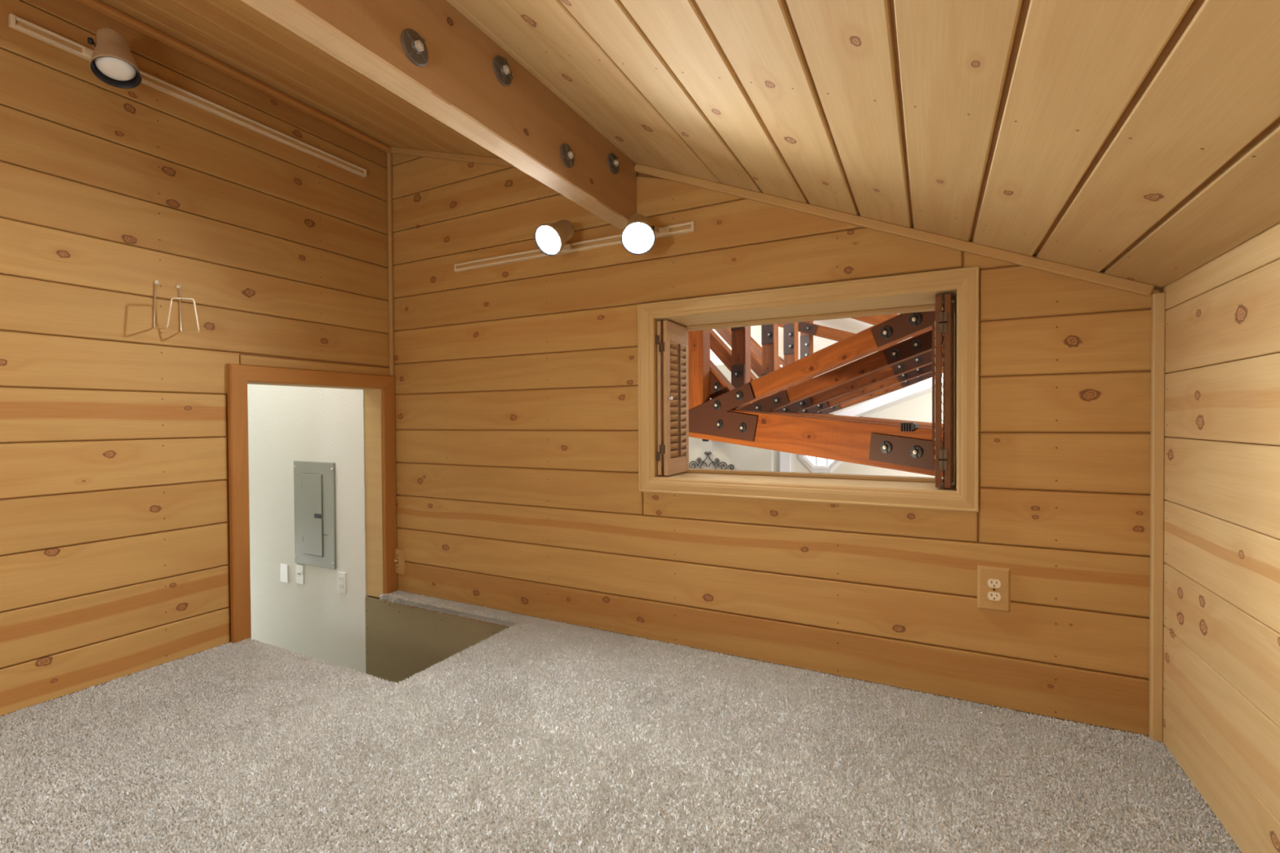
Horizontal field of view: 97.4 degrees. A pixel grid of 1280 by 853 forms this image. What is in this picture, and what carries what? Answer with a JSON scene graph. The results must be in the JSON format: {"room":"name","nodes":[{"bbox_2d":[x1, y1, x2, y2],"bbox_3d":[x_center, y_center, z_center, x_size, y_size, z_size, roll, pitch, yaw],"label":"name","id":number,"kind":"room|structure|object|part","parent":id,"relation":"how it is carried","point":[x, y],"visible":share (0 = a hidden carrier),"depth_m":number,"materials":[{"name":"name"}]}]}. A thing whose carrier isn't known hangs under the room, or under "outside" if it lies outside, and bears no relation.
{"room":"attic loft room","nodes":[
{"label":"attic loft room","id":0,"kind":"room"},
{"bbox_2d":[0,0,390,715],"bbox_3d":[-2.162,-0.325,1.392,0.125,2.460,3.860,0,1,27],"label":"wall","id":1,"kind":"structure","parent":0,"point":[114,510],"depth_m":2.00,"materials":[{"name":"brown wood"}]},
{"bbox_2d":[153,280,199,333],"bbox_3d":[-1.688,-0.438,2.046,0.115,0.185,0.101,0,1,27],"label":"coat hook","id":2,"kind":"object","parent":1,"relation":"attached to","point":[156,282],"visible":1,"depth_m":2.04,"materials":[{"name":"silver metal"}]},
{"bbox_2d":[8,13,366,177],"bbox_3d":[-1.638,-1.244,2.248,0.020,0.036,1.213,0,1,27],"label":"track","id":3,"kind":"object","parent":1,"relation":"attached to","point":[15,22],"visible":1,"depth_m":2.14,"materials":[{"name":"white metal"}]},
{"bbox_2d":[81,26,142,88],"bbox_3d":[-1.729,-1.199,1.829,0.228,0.174,0.124,0,1,27],"label":"track spotlight","id":4,"kind":"object","parent":3,"relation":"attached to","point":[112,61],"visible":1,"depth_m":1.80,"materials":[{"name":"beige metal"}]},
{"bbox_3d":[-1.738,-1.220,1.779,0.020,0.020,0.012,-26,-14,35],"label":"pivot knob","id":5,"kind":"part","parent":4,"relation":"part of","materials":[{"name":"black metal"}]},
{"bbox_3d":[-1.684,-1.151,1.808,0.100,0.026,0.100,-26,-14,35],"label":"bulb","id":6,"kind":"part","parent":4,"relation":"part of","materials":[{"name":"white glass"}]},
{"bbox_2d":[75,0,391,152],"bbox_3d":[-2.135,-1.402,1.269,0.036,0.033,3.696,0,1,27],"label":"trim","id":7,"kind":"structure","parent":1,"relation":"attached to","point":[99,6],"depth_m":2.21,"materials":[{"name":"brown wood"}]},
{"bbox_2d":[226,363,397,644],"bbox_3d":[-1.515,0.316,2.622,0.155,1.144,0.776,0,1,27],"label":"door frame","id":8,"kind":"structure","parent":1,"relation":"in","point":[379,390],"depth_m":2.64,"materials":[{"name":"brown wood"}]},
{"bbox_3d":[-1.620,0.310,2.278,0.026,1.122,0.067,0,1,27],"label":"casing","id":9,"kind":"part","parent":8,"relation":"part of","materials":[{"name":"brown wood"}]},
{"bbox_3d":[-1.460,-0.222,2.586,0.026,0.067,0.776,0,1,27],"label":"casing","id":10,"kind":"part","parent":8,"relation":"part of","materials":[{"name":"brown wood"}]},
{"bbox_3d":[-1.294,0.300,2.909,0.026,1.122,0.065,0,1,27],"label":"casing","id":11,"kind":"part","parent":8,"relation":"part of","materials":[{"name":"brown wood"}]},
{"bbox_2d":[247,384,508,684],"bbox_3d":[-2.042,0.670,3.321,3.520,4.400,0.129,0,1,27],"label":"wall","id":12,"kind":"structure","parent":0,"point":[286,424],"depth_m":3.09,"materials":[{"name":"white paint"}]},
{"bbox_2d":[280,563,288,582],"bbox_3d":[-2.062,0.851,3.263,0.072,0.106,0.006,0,1,27],"label":"blank plate","id":13,"kind":"object","parent":12,"relation":"attached to","point":[284,568],"visible":1,"depth_m":3.26,"materials":[{"name":"white plastic"}]},
{"bbox_2d":[295,564,304,584],"bbox_3d":[-1.935,0.839,3.189,0.071,0.110,0.021,0,1,27],"label":"light switch","id":14,"kind":"object","parent":12,"relation":"attached to","point":[300,569],"visible":1,"depth_m":3.19,"materials":[{"name":"white plastic"}]},
{"bbox_2d":[293,460,336,569],"bbox_3d":[-1.810,0.484,3.119,0.357,0.580,0.020,0,1,27],"label":"electrical panel","id":15,"kind":"object","parent":12,"relation":"attached to","point":[314,482],"visible":1,"depth_m":3.10,"materials":[{"name":"grey metal"}]},
{"bbox_3d":[-1.816,0.489,3.119,0.171,0.448,0.006,0,1,27],"label":"panel door","id":16,"kind":"part","parent":15,"relation":"part of","materials":[{"name":"grey metal"}]},
{"bbox_2d":[337,571,346,593],"bbox_3d":[-1.607,0.840,3.026,0.071,0.110,0.009,0,1,27],"label":"power outlet","id":17,"kind":"object","parent":12,"relation":"attached to","point":[341,576],"visible":1,"depth_m":3.02,"materials":[{"name":"white plastic"}]},
{"bbox_2d":[0,590,1241,852],"bbox_3d":[-0.776,0.909,0.606,3.072,0.045,3.712,0,1,27],"label":"floor","id":18,"kind":"structure","parent":0,"point":[539,735],"depth_m":1.45,"materials":[{"name":"beige carpet"}]},
{"bbox_2d":[99,0,1279,288],"bbox_3d":[-0.768,-0.932,0.607,3.350,1.268,3.960,0,1,27],"label":"ceiling","id":19,"kind":"structure","parent":0,"point":[1139,140],"depth_m":1.14,"materials":[{"name":"brown wood"}]},
{"bbox_2d":[241,0,636,229],"bbox_3d":[-0.889,-0.905,0.636,0.110,0.250,3.696,0,1,27],"label":"ceiling beam","id":20,"kind":"structure","parent":19,"relation":"attached to","point":[427,53],"depth_m":1.46,"materials":[{"name":"brown wood"}]},
{"bbox_2d":[400,28,428,66],"bbox_3d":[-0.506,-0.867,1.283,0.024,0.074,0.074,0,1,27],"label":"washer","id":21,"kind":"object","parent":20,"relation":"in","point":[414,42],"depth_m":1.28,"materials":[{"name":"grey metal"}]},
{"bbox_2d":[493,55,513,86],"bbox_3d":[-0.370,-0.980,1.547,0.024,0.074,0.074,0,1,27],"label":"washer","id":22,"kind":"object","parent":20,"relation":"in","point":[503,67],"depth_m":1.54,"materials":[{"name":"grey metal"}]},
{"bbox_2d":[560,142,574,168],"bbox_3d":[-0.228,-0.880,1.823,0.024,0.074,0.074,0,1,27],"label":"washer","id":23,"kind":"object","parent":20,"relation":"in","point":[566,149],"depth_m":1.81,"materials":[{"name":"grey metal"}]},
{"bbox_2d":[607,152,619,174],"bbox_3d":[-0.091,-0.978,2.088,0.024,0.074,0.074,0,1,27],"label":"washer","id":24,"kind":"object","parent":20,"relation":"in","point":[613,158],"depth_m":2.08,"materials":[{"name":"grey metal"}]},
{"bbox_2d":[688,364,773,471],"bbox_3d":[0.150,1.224,10.048,4.446,4.500,0.120,0,1,27],"label":"wall","id":25,"kind":"structure","parent":0,"point":[742,457],"depth_m":9.29,"materials":[{"name":"grey paint"}]},
{"bbox_2d":[688,451,733,470],"bbox_3d":[1.143,0.880,9.448,1.321,0.914,0.018,0,1,27],"label":"scroll","id":26,"kind":"object","parent":25,"relation":"attached to","point":[705,452],"visible":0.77,"depth_m":9.43,"materials":[{"name":"black metal"}]},
{"bbox_2d":[391,153,1163,736],"bbox_3d":[0.129,-0.374,2.291,3.400,2.510,0.160,0,1,27],"label":"wall","id":27,"kind":"structure","parent":0,"point":[517,384],"depth_m":2.08,"materials":[{"name":"brown wood"}]},
{"bbox_2d":[386,152,394,376],"bbox_3d":[-1.293,-0.843,2.916,0.023,1.163,0.023,0,1,27],"label":"trim","id":28,"kind":"structure","parent":27,"relation":"attached to","point":[389,196],"depth_m":2.91,"materials":[{"name":"brown wood"}]},
{"bbox_2d":[394,547,404,574],"bbox_3d":[-1.262,0.701,2.920,0.083,0.134,0.027,0,1,27],"label":"light switch","id":29,"kind":"object","parent":27,"relation":"attached to","point":[400,553],"visible":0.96,"depth_m":2.91,"materials":[{"name":"beige plastic"}]},
{"bbox_2d":[390,146,515,167],"bbox_3d":[-0.691,-1.228,2.600,1.349,0.429,0.019,0,1,27],"label":"trim","id":30,"kind":"structure","parent":27,"relation":"attached to","point":[434,154],"depth_m":2.70,"materials":[{"name":"brown wood"}]},
{"bbox_2d":[453,221,695,271],"bbox_3d":[-0.341,-0.763,2.426,1.234,0.036,0.020,0,1,27],"label":"track","id":31,"kind":"object","parent":27,"relation":"attached to","point":[688,227],"visible":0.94,"depth_m":2.40,"materials":[{"name":"white metal"}]},
{"bbox_2d":[534,219,573,256],"bbox_3d":[-0.330,-0.756,2.287,0.126,0.161,0.270,0,1,16],"label":"track spotlight","id":32,"kind":"object","parent":31,"relation":"attached to","point":[550,238],"visible":1,"depth_m":2.21,"materials":[{"name":"beige metal"}]},
{"bbox_3d":[-0.352,-0.736,2.206,0.100,0.100,0.026,0,35,31],"label":"bulb","id":33,"kind":"part","parent":32,"relation":"part of","materials":[{"name":"white glass"}]},
{"bbox_2d":[621,213,669,254],"bbox_3d":[0.017,-0.711,2.099,0.130,0.167,0.263,0,1,19],"label":"track spotlight","id":34,"kind":"object","parent":31,"relation":"attached to","point":[637,237],"visible":1,"depth_m":2.03,"materials":[{"name":"white glass"}]},
{"bbox_3d":[-0.007,-0.684,2.027,0.100,0.100,0.026,0,41,0],"label":"bulb","id":35,"kind":"part","parent":34,"relation":"part of","materials":[{"name":"white glass"}]},
{"bbox_2d":[637,266,979,511],"bbox_3d":[0.581,-0.116,2.118,1.174,0.752,0.301,0,1,27],"label":"window","id":36,"kind":"structure","parent":27,"relation":"in","point":[915,292],"depth_m":1.97,"materials":[{"name":"beige wood"}]},
{"bbox_3d":[0.025,-0.114,2.247,0.067,0.752,0.021,0,1,27],"label":"casing","id":37,"kind":"part","parent":36,"relation":"part of","materials":[{"name":"beige wood"}]},
{"bbox_2d":[655,320,688,475],"bbox_3d":[0.141,-0.114,2.333,0.075,0.616,0.226,0,1,27],"label":"window shutter","id":38,"kind":"object","parent":36,"relation":"attached to","point":[671,339],"visible":1,"depth_m":2.28,"materials":[{"name":"brown wood"}]},
{"bbox_3d":[0.118,-0.114,2.327,0.015,0.616,0.183,0,1,27],"label":"shutter panel","id":39,"kind":"part","parent":38,"relation":"part of","materials":[{"name":"brown wood"}]},
{"bbox_3d":[0.164,-0.108,2.323,0.008,0.464,0.008,0,1,27],"label":"tilt rod","id":40,"kind":"part","parent":38,"relation":"part of","materials":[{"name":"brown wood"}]},
{"bbox_3d":[0.581,0.208,2.109,1.048,0.016,0.235,0,1,27],"label":"sill","id":41,"kind":"part","parent":36,"relation":"part of","materials":[{"name":"beige wood"}]},
{"bbox_3d":[0.515,-0.459,1.989,1.174,0.062,0.021,0,1,27],"label":"casing","id":42,"kind":"part","parent":36,"relation":"part of","materials":[{"name":"beige wood"}]},
{"bbox_3d":[0.519,0.232,1.997,1.174,0.060,0.021,0,1,27],"label":"casing","id":43,"kind":"part","parent":36,"relation":"part of","materials":[{"name":"beige wood"}]},
{"bbox_2d":[932,293,951,488],"bbox_3d":[1.003,-0.113,1.873,0.055,0.616,0.199,0,1,27],"label":"window shutter","id":44,"kind":"object","parent":36,"relation":"attached to","point":[941,459],"visible":1,"depth_m":1.79,"materials":[{"name":"brown wood"}]},
{"bbox_3d":[0.984,-0.107,1.886,0.008,0.464,0.008,0,1,27],"label":"tilt rod","id":45,"kind":"part","parent":44,"relation":"part of","materials":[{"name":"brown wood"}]},
{"bbox_3d":[0.996,-0.113,1.880,0.018,0.616,0.193,0,1,27],"label":"shutter panel","id":46,"kind":"part","parent":44,"relation":"part of","materials":[{"name":"brown wood"}]},
{"bbox_3d":[1.016,-0.113,1.863,0.018,0.616,0.183,0,1,27],"label":"shutter panel","id":47,"kind":"part","parent":44,"relation":"part of","materials":[{"name":"brown wood"}]},
{"bbox_3d":[1.012,-0.114,1.737,0.059,0.752,0.021,0,1,27],"label":"casing","id":48,"kind":"part","parent":36,"relation":"part of","materials":[{"name":"beige wood"}]},
{"bbox_2d":[634,163,1155,296],"bbox_3d":[0.689,-0.705,1.896,1.598,0.694,0.019,0,1,27],"label":"trim","id":49,"kind":"structure","parent":27,"relation":"attached to","point":[1086,275],"depth_m":1.79,"materials":[{"name":"brown wood"}]},
{"bbox_2d":[977,564,1010,612],"bbox_3d":[1.079,0.496,1.715,0.086,0.134,0.016,0,1,27],"label":"power outlet","id":50,"kind":"object","parent":27,"relation":"attached to","point":[993,584],"visible":1,"depth_m":1.71,"materials":[{"name":"brown wood"}]},
{"bbox_2d":[987,578,1000,587],"bbox_3d":[1.076,0.477,1.709,0.034,0.025,0.003,0,1,27],"label":"receptacle","id":51,"kind":"object","parent":50,"relation":"attached to","point":[992,583],"depth_m":1.71,"materials":[{"name":"white plastic"}]},
{"bbox_2d":[987,591,1000,600],"bbox_3d":[1.076,0.516,1.710,0.034,0.025,0.003,0,1,27],"label":"receptacle","id":52,"kind":"object","parent":50,"relation":"attached to","point":[992,596],"depth_m":1.71,"materials":[{"name":"white plastic"}]},
{"bbox_2d":[1149,292,1165,742],"bbox_3d":[1.412,0.250,1.536,0.025,1.225,0.021,0,1,27],"label":"trim","id":53,"kind":"structure","parent":27,"relation":"attached to","point":[1157,302],"depth_m":1.53,"materials":[{"name":"brown wood"}]},
{"bbox_2d":[710,313,942,477],"bbox_3d":[2.617,-0.533,9.423,9.400,8.000,0.120,0,1,27],"label":"wall","id":54,"kind":"structure","parent":0,"point":[919,408],"depth_m":8.95,"materials":[{"name":"paint"}]},
{"bbox_2d":[779,364,791,471],"bbox_3d":[2.438,1.218,9.440,0.171,4.500,0.058,0,1,27],"label":"trim","id":55,"kind":"structure","parent":54,"relation":"attached to","point":[784,457],"depth_m":9.41,"materials":[{"name":"white paint"}]},
{"bbox_2d":[798,454,844,472],"bbox_3d":[2.957,0.388,9.169,0.730,0.730,0.045,0,1,27],"label":"window","id":56,"kind":"structure","parent":54,"relation":"in","point":[815,464],"depth_m":9.19,"materials":[{"name":"white paint"}]},
{"bbox_3d":[2.966,0.388,9.185,0.516,0.516,0.004,0,1,27],"label":"pane","id":57,"kind":"part","parent":56,"relation":"part of","materials":[{"name":"white"}]},
{"bbox_3d":[2.960,0.388,9.173,0.600,0.600,0.035,0,1,27],"label":"frame","id":58,"kind":"part","parent":56,"relation":"part of","materials":[{"name":"white paint"}]},
{"bbox_2d":[778,320,942,424],"bbox_3d":[2.978,-1.562,8.583,0.211,3.725,5.200,-1,1,-38],"label":"roof truss","id":59,"kind":"object","parent":54,"relation":"attached to","point":[806,340],"visible":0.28,"depth_m":8.32,"materials":[{"name":"brown wood"}]},
{"bbox_3d":[2.617,-1.237,8.930,0.008,0.420,0.175,-1,1,-38],"label":"gusset plate","id":60,"kind":"part","parent":59,"relation":"part of","materials":[{"name":"brown metal"}]},
{"bbox_3d":[2.651,-1.808,8.951,0.085,3.240,0.185,-1,1,-38],"label":"post","id":61,"kind":"part","parent":59,"relation":"part of","materials":[{"name":"brown wood"}]},
{"bbox_3d":[2.787,-0.174,8.730,0.008,0.427,0.792,-1,1,-38],"label":"gusset plate","id":62,"kind":"part","parent":59,"relation":"part of","materials":[{"name":"brown metal"}]},
{"bbox_2d":[777,321,897,351],"bbox_3d":[2.898,-1.414,8.559,2.236,0.898,0.134,0,1,43],"label":"roof beam","id":63,"kind":"structure","parent":59,"relation":"attached to","point":[806,327],"depth_m":8.61,"materials":[{"name":"brown wood"}]},
{"bbox_3d":[2.606,-1.538,8.778,0.320,0.150,0.008,25,18,40],"label":"gusset plate","id":64,"kind":"part","parent":63,"relation":"part of","materials":[{"name":"brown metal"}]},
{"bbox_2d":[850,314,931,337],"bbox_3d":[3.543,-1.626,8.382,2.337,1.178,0.100,0,1,39],"label":"roof beam","id":65,"kind":"structure","parent":59,"relation":"attached to","point":[873,320],"depth_m":8.36,"materials":[{"name":"brown wood"}]},
{"bbox_3d":[3.712,-0.659,7.527,0.008,0.250,0.500,-1,1,-38],"label":"gusset plate","id":66,"kind":"part","parent":59,"relation":"part of","materials":[{"name":"brown metal"}]},
{"bbox_2d":[710,325,943,428],"bbox_3d":[1.342,-1.512,5.309,0.211,3.725,5.200,-1,1,-38],"label":"roof truss","id":67,"kind":"object","parent":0,"point":[737,360],"visible":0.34,"depth_m":5.03,"materials":[{"name":"brown wood"}]},
{"bbox_3d":[0.982,-1.187,5.655,0.008,0.420,0.175,-1,1,-38],"label":"gusset plate","id":68,"kind":"part","parent":67,"relation":"part of","materials":[{"name":"brown metal"}]},
{"bbox_3d":[0.986,-0.449,5.665,0.008,0.345,0.175,-1,1,-38],"label":"gusset plate","id":69,"kind":"part","parent":67,"relation":"part of","materials":[{"name":"brown metal"}]},
{"bbox_3d":[1.015,-1.757,5.677,0.085,3.240,0.185,-1,1,-38],"label":"post","id":70,"kind":"part","parent":67,"relation":"part of","materials":[{"name":"brown wood"}]},
{"bbox_3d":[1.152,-0.123,5.456,0.008,0.427,0.792,-1,1,-38],"label":"gusset plate","id":71,"kind":"part","parent":67,"relation":"part of","materials":[{"name":"brown metal"}]},
{"bbox_3d":[2.076,-0.608,4.253,0.008,0.250,0.500,-1,1,-38],"label":"gusset plate","id":72,"kind":"part","parent":67,"relation":"part of","materials":[{"name":"brown metal"}]},
{"bbox_2d":[714,324,943,426],"bbox_3d":[1.887,-1.529,6.400,0.211,3.725,5.200,-1,1,-38],"label":"roof truss","id":73,"kind":"object","parent":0,"point":[769,363],"visible":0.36,"depth_m":6.25,"materials":[{"name":"brown wood"}]},
{"bbox_3d":[1.527,-1.203,6.747,0.008,0.420,0.175,-1,1,-38],"label":"gusset plate","id":74,"kind":"part","parent":73,"relation":"part of","materials":[{"name":"brown metal"}]},
{"bbox_3d":[1.560,-1.774,6.768,0.085,3.240,0.185,-1,1,-38],"label":"post","id":75,"kind":"part","parent":73,"relation":"part of","materials":[{"name":"brown wood"}]},
{"bbox_3d":[1.697,-0.140,6.548,0.008,0.427,0.792,-1,1,-38],"label":"gusset plate","id":76,"kind":"part","parent":73,"relation":"part of","materials":[{"name":"brown metal"}]},
{"bbox_3d":[2.621,-0.625,5.344,0.008,0.250,0.500,-1,1,-38],"label":"gusset plate","id":77,"kind":"part","parent":73,"relation":"part of","materials":[{"name":"brown metal"}]},
{"bbox_2d":[729,322,943,425],"bbox_3d":[2.432,-1.546,7.491,0.211,3.725,5.200,-1,1,-38],"label":"roof truss","id":78,"kind":"object","parent":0,"point":[791,329],"visible":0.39,"depth_m":7.37,"materials":[{"name":"brown wood"}]},
{"bbox_3d":[2.072,-1.220,7.838,0.008,0.420,0.175,-1,1,-38],"label":"gusset plate","id":79,"kind":"part","parent":78,"relation":"part of","materials":[{"name":"brown metal"}]},
{"bbox_3d":[2.106,-1.791,7.859,0.085,3.240,0.185,-1,1,-38],"label":"post","id":80,"kind":"part","parent":78,"relation":"part of","materials":[{"name":"brown wood"}]},
{"bbox_3d":[2.242,-0.157,7.639,0.008,0.427,0.792,-1,1,-38],"label":"gusset plate","id":81,"kind":"part","parent":78,"relation":"part of","materials":[{"name":"brown metal"}]},
{"bbox_3d":[3.166,-0.642,6.436,0.008,0.250,0.500,-1,1,-38],"label":"gusset plate","id":82,"kind":"part","parent":78,"relation":"part of","materials":[{"name":"brown metal"}]},
{"bbox_2d":[834,373,942,417],"bbox_3d":[4.087,-0.600,7.694,3.200,1.360,1.598,0,1,27],"label":"ceiling","id":83,"kind":"structure","parent":0,"point":[924,387],"depth_m":7.34,"materials":[{"name":"white paint"}]},
{"bbox_2d":[1163,222,1279,852],"bbox_3d":[0.674,0.202,-0.063,0.130,1.410,3.860,0,1,27],"label":"wall","id":84,"kind":"structure","parent":0,"point":[1221,608],"depth_m":1.20,"materials":[{"name":"brown wood"}]},
{"label":"outside","id":85,"kind":"structure","parent":0,"visible":0},
{"bbox_2d":[688,302,954,477],"bbox_3d":[0.796,-1.495,4.217,0.211,3.725,5.200,-1,1,-38],"label":"roof truss","id":86,"kind":"object","parent":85,"point":[717,419],"visible":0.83,"depth_m":3.72,"materials":[{"name":"brown wood"}]},
{"bbox_3d":[0.470,-1.740,4.585,0.085,3.240,0.185,-1,1,-38],"label":"post","id":87,"kind":"part","parent":86,"relation":"part of","materials":[{"name":"brown wood"}]},
{"bbox_3d":[0.622,-0.320,4.496,0.008,0.280,0.190,-1,1,-38],"label":"gusset plate","id":88,"kind":"part","parent":86,"relation":"part of","materials":[{"name":"brown metal"}]},
{"bbox_3d":[0.606,-0.107,4.365,0.008,0.427,0.792,-1,1,-38],"label":"gusset plate","id":89,"kind":"part","parent":86,"relation":"part of","materials":[{"name":"brown metal"}]},
{"bbox_3d":[1.519,0.144,3.190,0.008,0.205,0.470,-1,1,-38],"label":"gusset plate","id":90,"kind":"part","parent":86,"relation":"part of","materials":[{"name":"brown metal"}]},
{"bbox_2d":[900,422,918,431],"bbox_3d":[1.532,0.002,3.190,0.071,0.052,0.090,-1,1,-38],"label":"floodlight","id":91,"kind":"object","parent":86,"relation":"attached to","point":[906,426],"visible":0.97,"depth_m":3.18,"materials":[{"name":"black metal"}]},
{"bbox_3d":[1.530,-0.592,3.162,0.008,0.250,0.500,-1,1,-38],"label":"gusset plate","id":92,"kind":"part","parent":86,"relation":"part of","materials":[{"name":"brown metal"}]}
]}

